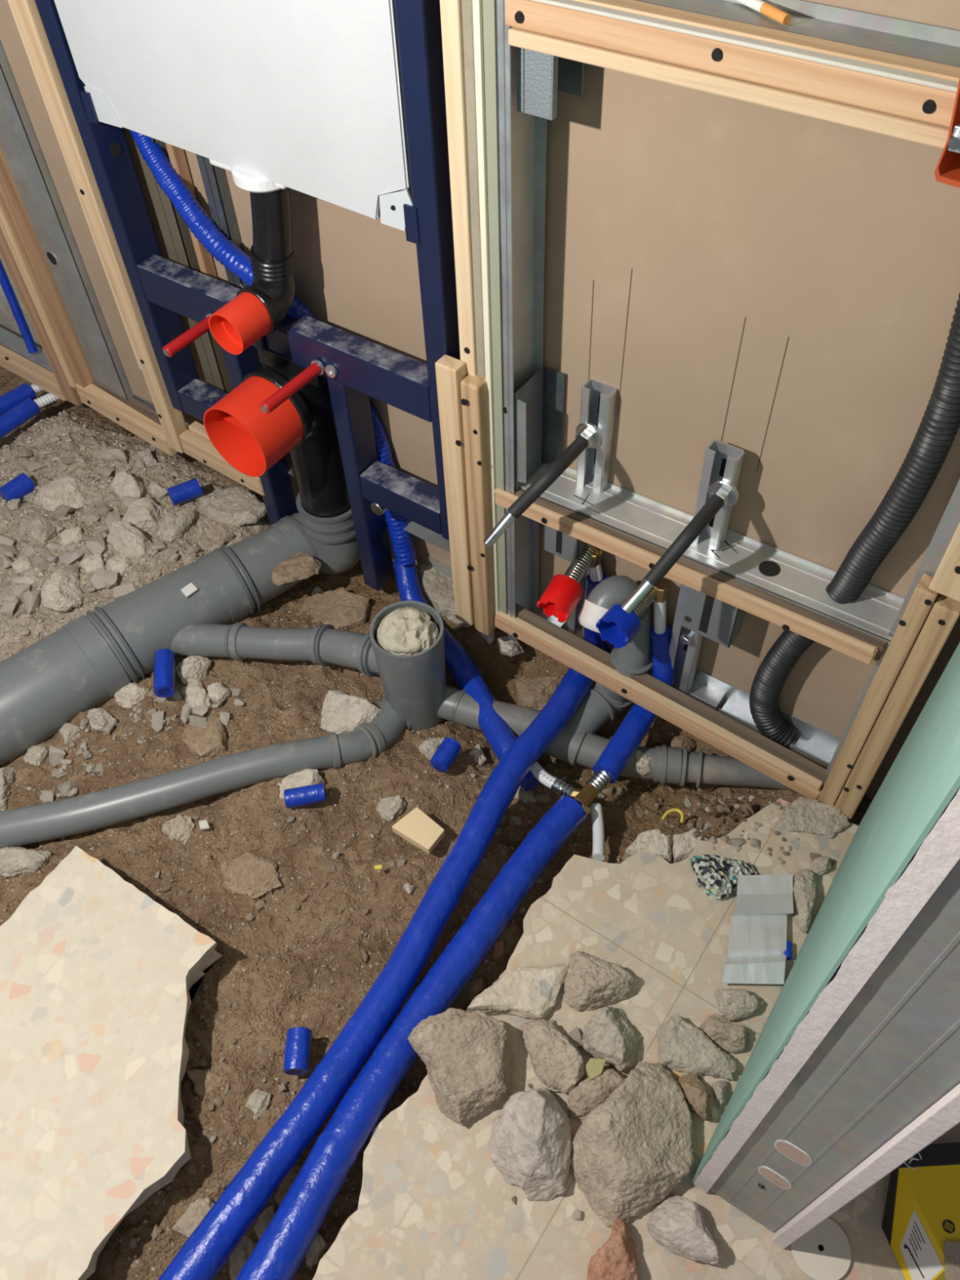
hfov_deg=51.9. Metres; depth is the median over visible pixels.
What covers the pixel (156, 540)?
stone
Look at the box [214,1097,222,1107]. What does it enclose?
pebble
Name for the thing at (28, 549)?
stone
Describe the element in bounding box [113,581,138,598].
stone
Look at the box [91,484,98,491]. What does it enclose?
stone
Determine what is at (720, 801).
crumb
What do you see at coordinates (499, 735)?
tube
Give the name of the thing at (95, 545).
stone
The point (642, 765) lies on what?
clump
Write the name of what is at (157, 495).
stone
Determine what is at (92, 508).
stone
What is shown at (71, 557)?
stone
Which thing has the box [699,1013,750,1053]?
stone
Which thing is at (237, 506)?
stone
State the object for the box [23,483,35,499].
stone
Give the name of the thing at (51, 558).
stone
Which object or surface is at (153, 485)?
stone
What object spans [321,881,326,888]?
clod
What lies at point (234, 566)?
socket
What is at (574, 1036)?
stone
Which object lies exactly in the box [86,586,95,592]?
stone
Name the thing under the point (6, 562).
stone
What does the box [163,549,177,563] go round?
stone
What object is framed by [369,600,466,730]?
floor drain
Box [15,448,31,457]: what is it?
stone
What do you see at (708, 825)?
crumb
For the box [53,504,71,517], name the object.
stone
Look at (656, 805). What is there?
clod
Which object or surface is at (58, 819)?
drain pipe
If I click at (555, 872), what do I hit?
pebble
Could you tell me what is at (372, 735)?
socket
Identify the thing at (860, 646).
rail
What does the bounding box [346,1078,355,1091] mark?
stone
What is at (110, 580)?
stone
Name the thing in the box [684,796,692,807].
crumb
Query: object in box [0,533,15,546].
stone
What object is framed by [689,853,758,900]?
chunk
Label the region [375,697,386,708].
outlet
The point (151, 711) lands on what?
stone
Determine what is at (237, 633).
socket
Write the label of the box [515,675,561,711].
stone
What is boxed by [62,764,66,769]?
stone
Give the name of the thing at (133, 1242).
pebble
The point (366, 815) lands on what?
clod
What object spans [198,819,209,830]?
chip
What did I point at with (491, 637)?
stone
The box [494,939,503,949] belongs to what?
pebble
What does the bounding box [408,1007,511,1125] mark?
stone
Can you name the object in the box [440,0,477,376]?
timber post
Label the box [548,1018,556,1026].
stone
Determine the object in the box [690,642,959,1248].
wall
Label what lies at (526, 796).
stone
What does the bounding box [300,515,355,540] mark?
socket
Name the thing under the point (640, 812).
clod
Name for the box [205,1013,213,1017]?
pebble
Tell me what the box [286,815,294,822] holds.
clod
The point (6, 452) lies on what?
stone
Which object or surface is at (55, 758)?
stone
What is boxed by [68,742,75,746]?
stone
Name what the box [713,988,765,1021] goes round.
stone
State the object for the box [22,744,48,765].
stone
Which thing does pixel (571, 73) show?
stud
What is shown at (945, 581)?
timber post
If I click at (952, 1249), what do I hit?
cardboard box
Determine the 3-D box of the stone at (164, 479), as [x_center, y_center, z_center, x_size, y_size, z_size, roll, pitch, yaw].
[-0.531,-0.273,1.671,0.019,0.019,0.020,18,54,16]
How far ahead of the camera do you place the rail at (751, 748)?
1.29 m
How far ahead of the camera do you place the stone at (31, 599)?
1.49 m
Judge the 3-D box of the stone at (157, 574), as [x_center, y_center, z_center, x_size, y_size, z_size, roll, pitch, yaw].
[-0.499,-0.103,1.527,0.010,0.006,0.008,15,53,14]
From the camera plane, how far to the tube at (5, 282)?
1.72 m
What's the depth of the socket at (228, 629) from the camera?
1.43 m
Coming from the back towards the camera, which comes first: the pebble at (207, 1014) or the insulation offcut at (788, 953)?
the pebble at (207, 1014)
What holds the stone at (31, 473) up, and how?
on the floor
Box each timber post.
[0,146,94,406]
[7,0,187,453]
[165,142,217,279]
[435,354,496,635]
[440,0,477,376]
[817,573,959,819]
[928,522,959,601]
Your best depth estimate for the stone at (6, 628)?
1.47 m
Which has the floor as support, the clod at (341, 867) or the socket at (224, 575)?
the clod at (341, 867)
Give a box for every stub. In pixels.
[536,542,602,622]
[595,577,663,648]
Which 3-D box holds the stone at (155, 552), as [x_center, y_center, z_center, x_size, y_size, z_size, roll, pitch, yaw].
[-0.510,-0.138,1.546,0.015,0.009,0.008,-23,54,-15]
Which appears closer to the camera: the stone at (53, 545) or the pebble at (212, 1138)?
the pebble at (212, 1138)
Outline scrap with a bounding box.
[373,864,382,869]
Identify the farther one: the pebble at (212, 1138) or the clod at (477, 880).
the clod at (477, 880)
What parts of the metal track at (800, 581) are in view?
plate, metal bracket, plate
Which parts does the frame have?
post, threaded rod, leg, threaded rod, leg, post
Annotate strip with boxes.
[0,0,185,414]
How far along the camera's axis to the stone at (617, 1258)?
0.91 m
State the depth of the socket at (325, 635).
1.39 m
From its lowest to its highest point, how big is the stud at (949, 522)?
1.400 m
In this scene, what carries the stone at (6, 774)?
on the floor
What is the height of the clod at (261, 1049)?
0.006 m
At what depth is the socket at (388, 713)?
1.39 m
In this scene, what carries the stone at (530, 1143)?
on the floor
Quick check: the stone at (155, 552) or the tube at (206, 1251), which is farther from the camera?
the stone at (155, 552)
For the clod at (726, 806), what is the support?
on the floor
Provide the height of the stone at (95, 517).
0.016 m
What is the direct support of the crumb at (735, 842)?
on the floor
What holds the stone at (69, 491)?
on the floor
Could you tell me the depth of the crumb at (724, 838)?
1.20 m
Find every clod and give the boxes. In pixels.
[154,870,159,877]
[160,885,169,892]
[245,912,254,920]
[257,1044,265,1055]
[278,1082,286,1091]
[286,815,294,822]
[298,822,306,831]
[298,892,308,902]
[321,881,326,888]
[329,977,335,984]
[333,851,338,858]
[338,865,344,871]
[359,907,369,916]
[360,949,367,963]
[364,812,368,819]
[387,860,395,866]
[396,857,405,870]
[449,795,454,806]
[471,876,481,884]
[495,831,501,835]
[534,792,552,804]
[542,785,553,796]
[546,762,554,768]
[595,791,604,800]
[600,786,613,794]
[615,786,622,792]
[615,799,621,805]
[634,808,644,817]
[653,803,658,809]
[659,817,668,824]
[663,782,675,793]
[692,818,704,828]
[697,783,713,795]
[714,803,730,813]
[722,786,733,798]
[740,800,754,814]
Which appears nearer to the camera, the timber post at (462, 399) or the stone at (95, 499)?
the timber post at (462, 399)
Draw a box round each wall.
[0,0,959,799]
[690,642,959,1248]
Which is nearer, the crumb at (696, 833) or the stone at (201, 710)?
the crumb at (696, 833)
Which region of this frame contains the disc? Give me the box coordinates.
[790,1217,851,1279]
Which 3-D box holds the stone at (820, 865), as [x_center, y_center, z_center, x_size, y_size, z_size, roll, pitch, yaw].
[0.406,0.268,1.173,0.027,0.020,0.021,-19,53,-13]
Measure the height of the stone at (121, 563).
0.029 m
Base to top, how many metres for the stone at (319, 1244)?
0.026 m
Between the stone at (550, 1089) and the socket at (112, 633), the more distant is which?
the socket at (112, 633)
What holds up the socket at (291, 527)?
attached to the drain pipe at (82, 664)
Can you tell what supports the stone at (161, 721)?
on the floor
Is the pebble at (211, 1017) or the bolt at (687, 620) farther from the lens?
the bolt at (687, 620)
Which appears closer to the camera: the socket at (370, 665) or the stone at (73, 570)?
the socket at (370, 665)
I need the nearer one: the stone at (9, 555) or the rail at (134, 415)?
the stone at (9, 555)
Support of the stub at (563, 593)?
attached to the tube at (595, 575)
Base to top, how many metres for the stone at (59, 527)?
0.008 m
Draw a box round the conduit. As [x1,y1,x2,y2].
[749,293,959,749]
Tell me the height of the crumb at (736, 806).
0.006 m
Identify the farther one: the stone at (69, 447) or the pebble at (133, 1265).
the stone at (69, 447)
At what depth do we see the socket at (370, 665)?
1.36 m
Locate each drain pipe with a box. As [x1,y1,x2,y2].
[0,493,359,765]
[0,696,410,848]
[170,622,379,676]
[454,692,794,791]
[566,575,652,733]
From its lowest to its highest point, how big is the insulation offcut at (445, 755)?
0.028 m
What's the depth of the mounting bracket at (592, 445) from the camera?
1.11 m
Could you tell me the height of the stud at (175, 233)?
1.270 m
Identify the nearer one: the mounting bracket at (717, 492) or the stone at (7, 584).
the mounting bracket at (717, 492)
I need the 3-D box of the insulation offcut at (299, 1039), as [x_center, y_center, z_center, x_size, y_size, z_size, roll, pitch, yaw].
[-0.201,0.453,1.086,0.028,0.028,0.044,-2,51,1]
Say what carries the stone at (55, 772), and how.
on the floor
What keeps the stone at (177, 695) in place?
on the floor
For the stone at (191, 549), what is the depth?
1.55 m
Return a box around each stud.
[0,39,133,399]
[133,137,232,393]
[195,153,288,455]
[461,0,546,641]
[516,46,558,120]
[557,57,584,96]
[826,478,959,795]
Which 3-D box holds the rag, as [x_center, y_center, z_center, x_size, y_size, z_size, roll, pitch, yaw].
[-0.097,-0.004,1.320,0.084,0.078,0.082,9,52,9]
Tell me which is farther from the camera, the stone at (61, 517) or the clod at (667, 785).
the stone at (61, 517)
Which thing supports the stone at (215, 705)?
on the floor
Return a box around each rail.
[0,327,65,400]
[75,380,177,456]
[179,421,264,495]
[493,487,887,664]
[493,603,830,799]
[505,0,959,148]
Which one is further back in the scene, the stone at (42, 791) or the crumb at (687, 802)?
the stone at (42, 791)
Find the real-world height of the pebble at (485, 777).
0.005 m
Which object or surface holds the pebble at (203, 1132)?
on the floor
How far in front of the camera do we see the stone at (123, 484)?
1.62 m
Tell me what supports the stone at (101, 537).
on the floor
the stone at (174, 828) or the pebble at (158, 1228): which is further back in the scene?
the stone at (174, 828)
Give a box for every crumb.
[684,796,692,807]
[687,822,693,827]
[693,831,700,838]
[704,806,710,812]
[704,822,713,830]
[708,836,716,843]
[716,804,725,812]
[717,797,724,805]
[720,828,726,835]
[720,835,728,841]
[725,839,732,844]
[729,838,744,846]
[733,804,740,808]
[737,795,744,800]
[750,838,759,847]
[782,851,789,855]
[808,852,820,860]
[822,832,835,839]
[830,858,835,866]
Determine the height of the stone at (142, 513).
0.036 m
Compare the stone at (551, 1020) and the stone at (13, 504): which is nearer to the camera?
the stone at (551, 1020)
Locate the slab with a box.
[0,845,222,1279]
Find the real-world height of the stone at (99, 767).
0.010 m
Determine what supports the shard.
on the stone at (587, 1095)
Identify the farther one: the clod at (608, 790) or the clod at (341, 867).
the clod at (608, 790)
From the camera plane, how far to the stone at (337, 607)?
1.55 m
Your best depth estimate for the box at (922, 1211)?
0.91 m
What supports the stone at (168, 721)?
on the floor
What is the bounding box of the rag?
[376,607,439,655]
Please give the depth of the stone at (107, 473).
1.66 m
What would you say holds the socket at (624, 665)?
attached to the drain pipe at (600, 705)
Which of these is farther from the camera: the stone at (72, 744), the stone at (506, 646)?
the stone at (506, 646)
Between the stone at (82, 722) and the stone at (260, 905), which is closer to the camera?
the stone at (260, 905)
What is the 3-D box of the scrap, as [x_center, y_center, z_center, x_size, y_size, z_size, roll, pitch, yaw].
[-0.128,0.287,1.242,0.011,0.003,0.006,-9,51,-5]
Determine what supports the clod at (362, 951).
on the floor
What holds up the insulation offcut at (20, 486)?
on the floor
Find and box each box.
[881,1142,959,1279]
[934,78,959,187]
[943,1241,959,1279]
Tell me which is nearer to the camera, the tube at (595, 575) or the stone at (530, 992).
the stone at (530, 992)
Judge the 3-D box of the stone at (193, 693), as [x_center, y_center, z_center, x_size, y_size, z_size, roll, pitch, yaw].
[-0.414,0.080,1.435,0.033,0.022,0.053,-30,56,-20]
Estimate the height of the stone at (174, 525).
0.032 m
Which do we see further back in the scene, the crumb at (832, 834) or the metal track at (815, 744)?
the metal track at (815, 744)
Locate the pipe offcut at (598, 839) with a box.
[590,803,604,861]
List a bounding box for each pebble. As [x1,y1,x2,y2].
[128,1236,137,1248]
[130,1262,137,1269]
[151,1222,160,1239]
[151,1226,162,1236]
[177,1168,182,1173]
[187,1165,197,1175]
[195,1057,207,1068]
[199,1128,208,1136]
[203,983,208,991]
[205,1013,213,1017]
[206,1102,213,1111]
[207,1014,213,1019]
[208,1135,216,1143]
[213,1043,222,1048]
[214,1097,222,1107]
[217,1057,223,1062]
[223,1082,229,1095]
[231,1002,239,1009]
[231,1038,235,1043]
[360,1144,367,1154]
[482,775,489,779]
[492,947,504,960]
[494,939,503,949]
[506,825,514,830]
[508,818,515,825]
[509,815,522,825]
[519,908,525,913]
[535,878,543,883]
[551,870,559,874]
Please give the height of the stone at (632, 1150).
0.076 m
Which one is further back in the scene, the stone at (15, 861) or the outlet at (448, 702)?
the outlet at (448, 702)
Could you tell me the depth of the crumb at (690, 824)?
1.22 m
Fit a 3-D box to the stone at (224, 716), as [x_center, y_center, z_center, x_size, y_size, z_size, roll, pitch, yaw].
[-0.369,0.113,1.422,0.019,0.015,0.022,12,53,12]
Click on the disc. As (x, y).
(823, 1252)
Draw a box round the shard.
[585,1057,605,1080]
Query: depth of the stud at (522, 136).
0.97 m
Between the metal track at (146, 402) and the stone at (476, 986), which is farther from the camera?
the metal track at (146, 402)
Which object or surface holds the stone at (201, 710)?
on the floor
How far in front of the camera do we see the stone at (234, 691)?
1.45 m
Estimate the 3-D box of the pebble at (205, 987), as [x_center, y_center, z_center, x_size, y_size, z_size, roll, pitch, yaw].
[-0.324,0.410,1.162,0.007,0.005,0.007,-36,58,-24]
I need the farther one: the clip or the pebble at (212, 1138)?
the clip
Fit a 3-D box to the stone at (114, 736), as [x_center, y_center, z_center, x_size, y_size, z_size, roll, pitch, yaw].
[-0.519,0.138,1.399,0.005,0.007,0.014,-6,51,-2]
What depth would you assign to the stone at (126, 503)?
1.60 m
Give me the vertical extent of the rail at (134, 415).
0.064 m
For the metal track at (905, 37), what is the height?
0.038 m
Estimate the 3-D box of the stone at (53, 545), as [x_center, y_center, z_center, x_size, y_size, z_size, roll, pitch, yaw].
[-0.676,-0.150,1.571,0.024,0.017,0.026,32,59,25]
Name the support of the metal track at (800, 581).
attached to the wall at (780, 287)
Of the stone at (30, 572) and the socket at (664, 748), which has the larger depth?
the stone at (30, 572)
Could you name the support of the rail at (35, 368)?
on the floor
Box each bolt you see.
[680,628,693,644]
[684,616,692,622]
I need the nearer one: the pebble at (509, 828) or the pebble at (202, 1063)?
the pebble at (202, 1063)
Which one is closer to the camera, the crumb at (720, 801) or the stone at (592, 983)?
the stone at (592, 983)
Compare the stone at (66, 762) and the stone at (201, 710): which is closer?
the stone at (66, 762)
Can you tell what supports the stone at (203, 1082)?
on the floor
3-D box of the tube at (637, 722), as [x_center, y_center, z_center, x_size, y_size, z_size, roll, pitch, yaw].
[0.207,0.062,1.262,0.050,0.246,0.158,24,56,20]
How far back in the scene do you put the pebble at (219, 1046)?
1.12 m
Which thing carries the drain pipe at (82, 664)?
on the floor
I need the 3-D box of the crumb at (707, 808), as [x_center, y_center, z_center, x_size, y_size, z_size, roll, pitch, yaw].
[0.284,0.211,1.230,0.007,0.004,0.007,-21,53,-14]
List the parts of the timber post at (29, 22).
gypsum board edge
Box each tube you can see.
[0,258,38,353]
[0,382,44,415]
[0,392,58,439]
[129,129,416,564]
[158,640,609,1279]
[235,795,586,1279]
[392,560,540,791]
[584,552,606,649]
[592,581,675,783]
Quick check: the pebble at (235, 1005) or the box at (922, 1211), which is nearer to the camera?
the box at (922, 1211)
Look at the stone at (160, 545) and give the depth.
1.54 m
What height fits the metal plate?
0.003 m
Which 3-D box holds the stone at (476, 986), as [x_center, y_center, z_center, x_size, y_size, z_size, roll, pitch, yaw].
[-0.013,0.411,1.156,0.034,0.027,0.043,11,52,11]
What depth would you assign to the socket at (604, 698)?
1.38 m
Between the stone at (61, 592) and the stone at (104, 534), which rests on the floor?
the stone at (61, 592)
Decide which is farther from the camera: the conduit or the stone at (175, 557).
the stone at (175, 557)
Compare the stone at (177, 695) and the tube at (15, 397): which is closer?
the stone at (177, 695)
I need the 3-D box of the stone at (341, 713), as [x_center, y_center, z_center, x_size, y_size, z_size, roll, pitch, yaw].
[-0.186,0.107,1.404,0.093,0.054,0.078,14,53,13]
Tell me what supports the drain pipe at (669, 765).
on the floor
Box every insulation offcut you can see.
[0,472,35,502]
[153,648,174,697]
[166,478,203,506]
[283,1026,312,1075]
[284,782,326,808]
[430,737,461,773]
[782,940,792,959]
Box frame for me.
[34,0,467,591]
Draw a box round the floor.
[0,365,959,1279]
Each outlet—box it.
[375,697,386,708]
[437,685,462,720]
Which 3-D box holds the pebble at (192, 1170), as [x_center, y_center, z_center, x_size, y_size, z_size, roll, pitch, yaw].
[-0.301,0.554,1.032,0.008,0.006,0.013,-35,58,-23]
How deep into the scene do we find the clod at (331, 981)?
1.17 m
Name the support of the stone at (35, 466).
on the floor
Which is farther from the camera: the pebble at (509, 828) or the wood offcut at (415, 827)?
the pebble at (509, 828)
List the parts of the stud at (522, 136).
gypsum board edge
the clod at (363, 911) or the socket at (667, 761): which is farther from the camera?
the socket at (667, 761)
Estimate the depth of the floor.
1.19 m
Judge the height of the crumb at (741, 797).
0.003 m
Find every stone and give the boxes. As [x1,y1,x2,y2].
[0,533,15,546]
[0,543,18,555]
[0,552,13,559]
[0,553,13,568]
[0,586,16,605]
[0,591,12,602]
[0,597,17,616]
[0,767,14,810]
[0,846,50,877]
[1,506,13,518]
[2,447,11,460]
[3,581,12,589]
[3,624,12,631]
[7,498,20,510]
[10,573,18,583]
[11,556,33,573]
[11,582,30,604]
[13,575,43,591]
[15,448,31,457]
[15,607,26,618]
[18,628,29,635]
[22,546,34,556]
[22,589,40,613]
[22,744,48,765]
[23,462,44,471]
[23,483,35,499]
[23,568,35,576]
[26,515,56,544]
[29,471,39,476]
[34,475,88,514]
[34,484,41,489]
[34,555,48,567]
[39,791,53,803]
[40,570,84,613]
[40,790,54,797]
[43,461,53,468]
[45,554,57,563]
[46,541,62,549]
[48,745,66,756]
[48,752,64,766]
[49,435,60,442]
[51,768,67,778]
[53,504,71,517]
[56,524,63,532]
[57,614,65,619]
[57,779,75,791]
[58,555,63,564]
[58,722,80,745]
[58,766,65,773]
[59,516,68,519]
[59,526,83,546]
[59,544,66,550]
[59,787,70,798]
[60,759,71,764]
[61,457,75,464]
[62,547,84,564]
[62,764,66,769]
[64,444,75,451]
[64,565,79,577]
[68,544,77,551]
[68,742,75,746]
[68,787,77,796]
[69,523,75,528]
[75,747,83,755]
[79,724,86,729]
[80,553,105,573]
[80,718,88,725]
[80,742,86,748]
[82,748,92,759]
[82,760,88,767]
[84,498,93,505]
[85,763,95,773]
[86,514,101,521]
[86,538,105,554]
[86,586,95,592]
[86,707,116,733]
[88,496,102,505]
[88,568,110,589]
[89,506,97,511]
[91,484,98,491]
[93,763,103,773]
[96,503,111,515]
[97,466,114,474]
[97,532,106,537]
[97,747,107,752]
[98,529,109,541]
[101,440,110,455]
[101,453,115,460]
[102,446,127,464]
[102,469,112,477]
[103,571,117,589]
[104,511,121,531]
[105,552,134,577]
[106,520,151,560]
[110,470,144,498]
[112,733,116,741]
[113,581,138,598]
[114,681,148,708]
[120,466,132,471]
[120,497,137,506]
[122,496,164,528]
[133,716,140,723]
[134,456,146,468]
[137,448,156,466]
[146,548,155,555]
[146,708,156,716]
[148,690,154,696]
[150,481,167,497]
[151,541,168,550]
[151,550,159,555]
[151,711,164,732]
[152,486,168,500]
[153,537,159,542]
[155,570,160,576]
[156,462,167,468]
[156,696,167,702]
[156,719,165,724]
[157,508,195,543]
[160,476,174,482]
[161,813,195,844]
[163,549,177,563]
[164,726,173,731]
[165,715,171,725]
[168,553,179,562]
[172,689,182,700]
[172,1196,214,1238]
[175,655,212,684]
[179,680,211,708]
[180,702,191,724]
[181,715,227,758]
[184,546,199,557]
[186,1069,224,1097]
[188,715,208,728]
[191,489,207,501]
[191,705,208,715]
[199,486,266,527]
[204,522,235,545]
[207,681,231,705]
[211,703,218,707]
[219,711,229,725]
[220,851,281,898]
[228,688,243,696]
[229,1235,257,1279]
[233,697,244,706]
[245,1088,271,1119]
[253,1204,275,1239]
[254,899,266,911]
[274,1164,302,1207]
[276,768,324,798]
[290,586,370,629]
[305,1232,327,1267]
[311,586,324,595]
[320,689,382,733]
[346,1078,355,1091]
[376,795,405,821]
[403,883,414,893]
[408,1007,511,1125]
[416,561,470,628]
[418,737,444,759]
[454,976,485,1005]
[466,964,569,1019]
[468,743,486,765]
[478,630,495,644]
[488,1087,572,1201]
[497,635,524,656]
[511,1195,516,1204]
[514,786,536,803]
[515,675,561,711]
[520,1018,585,1094]
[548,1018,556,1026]
[549,1087,559,1091]
[563,951,634,1011]
[565,1026,582,1046]
[567,1068,626,1120]
[569,1061,697,1226]
[573,1209,581,1220]
[582,1005,641,1071]
[586,1217,639,1279]
[623,828,671,863]
[646,1195,719,1266]
[656,1013,737,1079]
[670,735,696,751]
[671,828,704,863]
[675,1074,712,1120]
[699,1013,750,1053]
[711,1080,728,1108]
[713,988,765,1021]
[778,796,849,835]
[792,868,817,933]
[808,856,831,878]
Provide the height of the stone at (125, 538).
0.040 m
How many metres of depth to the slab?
1.05 m
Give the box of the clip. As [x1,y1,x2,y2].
[661,808,684,823]
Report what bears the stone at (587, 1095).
on the floor
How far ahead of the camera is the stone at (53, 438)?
1.73 m
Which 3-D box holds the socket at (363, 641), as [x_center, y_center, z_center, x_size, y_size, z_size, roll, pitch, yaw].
[-0.155,0.019,1.388,0.017,0.059,0.059,18,54,16]
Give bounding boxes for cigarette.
[734,0,791,26]
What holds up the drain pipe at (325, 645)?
on the floor
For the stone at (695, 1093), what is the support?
on the floor
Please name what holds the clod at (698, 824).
on the floor
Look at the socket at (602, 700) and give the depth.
1.37 m
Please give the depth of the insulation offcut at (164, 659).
1.40 m
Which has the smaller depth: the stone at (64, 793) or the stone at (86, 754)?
the stone at (64, 793)
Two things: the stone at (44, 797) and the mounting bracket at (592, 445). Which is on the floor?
the stone at (44, 797)
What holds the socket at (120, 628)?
attached to the drain pipe at (82, 664)
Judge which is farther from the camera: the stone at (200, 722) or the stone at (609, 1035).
the stone at (200, 722)
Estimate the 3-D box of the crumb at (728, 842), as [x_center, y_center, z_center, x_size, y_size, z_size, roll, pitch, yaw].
[0.304,0.246,1.201,0.008,0.004,0.007,14,53,14]
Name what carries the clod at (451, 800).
on the floor
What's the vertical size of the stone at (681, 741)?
0.023 m
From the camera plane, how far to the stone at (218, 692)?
1.43 m
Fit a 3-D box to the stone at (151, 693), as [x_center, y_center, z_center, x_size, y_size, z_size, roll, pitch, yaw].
[-0.476,0.078,1.429,0.007,0.006,0.010,14,53,13]
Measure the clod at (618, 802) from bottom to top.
0.006 m
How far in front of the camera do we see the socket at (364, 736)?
1.35 m
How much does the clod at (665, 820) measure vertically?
0.007 m
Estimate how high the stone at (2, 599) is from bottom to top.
0.018 m
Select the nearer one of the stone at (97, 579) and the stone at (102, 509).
the stone at (97, 579)
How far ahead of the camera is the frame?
1.10 m
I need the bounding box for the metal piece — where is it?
[722,874,793,984]
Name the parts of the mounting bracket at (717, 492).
rod, bracket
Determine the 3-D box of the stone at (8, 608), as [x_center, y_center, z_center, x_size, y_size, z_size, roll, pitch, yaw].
[-0.709,-0.051,1.484,0.034,0.022,0.029,12,53,12]
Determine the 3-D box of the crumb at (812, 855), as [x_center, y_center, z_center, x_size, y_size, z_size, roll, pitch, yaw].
[0.404,0.262,1.183,0.016,0.009,0.011,1,51,3]
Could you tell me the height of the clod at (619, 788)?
0.006 m
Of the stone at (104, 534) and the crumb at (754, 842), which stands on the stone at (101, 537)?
the stone at (104, 534)
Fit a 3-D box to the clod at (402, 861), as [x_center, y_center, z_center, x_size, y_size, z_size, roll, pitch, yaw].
[-0.102,0.287,1.263,0.008,0.008,0.017,18,54,16]
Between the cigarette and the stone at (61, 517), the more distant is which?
the stone at (61, 517)
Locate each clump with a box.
[271,551,321,585]
[634,748,652,775]
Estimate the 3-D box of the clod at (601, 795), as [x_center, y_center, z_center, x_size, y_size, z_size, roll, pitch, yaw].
[0.166,0.215,1.360,0.014,0.008,0.013,21,55,18]
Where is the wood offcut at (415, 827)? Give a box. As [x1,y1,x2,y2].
[391,807,444,853]
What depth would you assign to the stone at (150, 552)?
1.54 m
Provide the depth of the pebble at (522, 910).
1.23 m
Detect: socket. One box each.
[62,614,130,697]
[86,609,137,683]
[94,605,145,679]
[195,550,250,622]
[213,547,254,614]
[219,544,260,611]
[224,623,234,658]
[227,622,248,660]
[271,519,315,579]
[280,515,319,572]
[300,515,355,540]
[308,625,323,664]
[315,624,335,666]
[327,731,341,768]
[353,725,376,758]
[356,632,370,674]
[360,722,385,755]
[363,639,377,676]
[377,701,410,729]
[543,724,586,765]
[588,688,615,720]
[593,680,626,712]
[595,681,631,707]
[610,648,652,674]
[639,604,651,623]
[653,746,682,783]
[660,744,667,784]
[679,746,687,786]
[695,748,702,787]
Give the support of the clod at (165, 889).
on the floor
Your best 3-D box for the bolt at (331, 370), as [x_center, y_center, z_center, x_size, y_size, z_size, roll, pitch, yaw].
[-0.185,-0.334,1.226,0.016,0.016,0.004,28,57,22]
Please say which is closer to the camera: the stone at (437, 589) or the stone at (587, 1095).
the stone at (587, 1095)
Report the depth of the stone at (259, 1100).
1.07 m
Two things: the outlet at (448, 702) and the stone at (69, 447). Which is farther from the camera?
the stone at (69, 447)
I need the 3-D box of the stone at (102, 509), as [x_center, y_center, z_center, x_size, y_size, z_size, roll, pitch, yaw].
[-0.618,-0.213,1.610,0.026,0.019,0.024,33,59,26]
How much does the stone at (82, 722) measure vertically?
0.007 m
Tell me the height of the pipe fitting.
0.032 m
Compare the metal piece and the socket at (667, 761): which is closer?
the metal piece
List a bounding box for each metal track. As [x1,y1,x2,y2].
[132,393,186,415]
[285,453,450,552]
[513,366,905,659]
[537,608,840,769]
[634,0,959,67]
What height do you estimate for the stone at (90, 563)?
0.024 m
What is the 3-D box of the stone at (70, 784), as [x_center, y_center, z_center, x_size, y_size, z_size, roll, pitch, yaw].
[-0.571,0.201,1.361,0.024,0.018,0.023,20,55,18]
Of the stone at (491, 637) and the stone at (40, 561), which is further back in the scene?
the stone at (40, 561)
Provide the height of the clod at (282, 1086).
0.006 m
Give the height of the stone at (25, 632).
0.006 m
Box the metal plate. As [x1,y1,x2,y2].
[424,553,452,580]
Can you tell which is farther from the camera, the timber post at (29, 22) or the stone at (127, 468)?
the stone at (127, 468)
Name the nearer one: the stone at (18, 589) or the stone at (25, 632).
the stone at (25, 632)
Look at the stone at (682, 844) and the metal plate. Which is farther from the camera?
the metal plate
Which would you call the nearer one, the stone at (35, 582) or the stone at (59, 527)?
the stone at (35, 582)
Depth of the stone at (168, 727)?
1.40 m
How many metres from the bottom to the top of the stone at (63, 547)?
0.011 m
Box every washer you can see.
[311,359,324,374]
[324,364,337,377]
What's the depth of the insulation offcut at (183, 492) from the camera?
1.60 m
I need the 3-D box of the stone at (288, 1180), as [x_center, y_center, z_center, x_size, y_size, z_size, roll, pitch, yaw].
[-0.196,0.573,1.026,0.030,0.031,0.053,24,56,20]
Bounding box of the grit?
[0,400,806,1278]
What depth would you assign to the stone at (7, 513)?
1.61 m
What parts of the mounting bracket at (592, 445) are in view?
rod, bracket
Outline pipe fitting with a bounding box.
[529,761,612,808]
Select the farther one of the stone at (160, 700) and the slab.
the stone at (160, 700)
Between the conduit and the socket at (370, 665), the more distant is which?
the socket at (370, 665)
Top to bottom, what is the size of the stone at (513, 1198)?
0.004 m
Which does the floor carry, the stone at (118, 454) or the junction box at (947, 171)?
the stone at (118, 454)
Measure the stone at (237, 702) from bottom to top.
0.007 m
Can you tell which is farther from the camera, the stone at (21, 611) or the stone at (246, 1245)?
the stone at (21, 611)
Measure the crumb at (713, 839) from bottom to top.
0.006 m
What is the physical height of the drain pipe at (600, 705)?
0.279 m
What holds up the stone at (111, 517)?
on the floor
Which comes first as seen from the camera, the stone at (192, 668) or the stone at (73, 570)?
the stone at (192, 668)

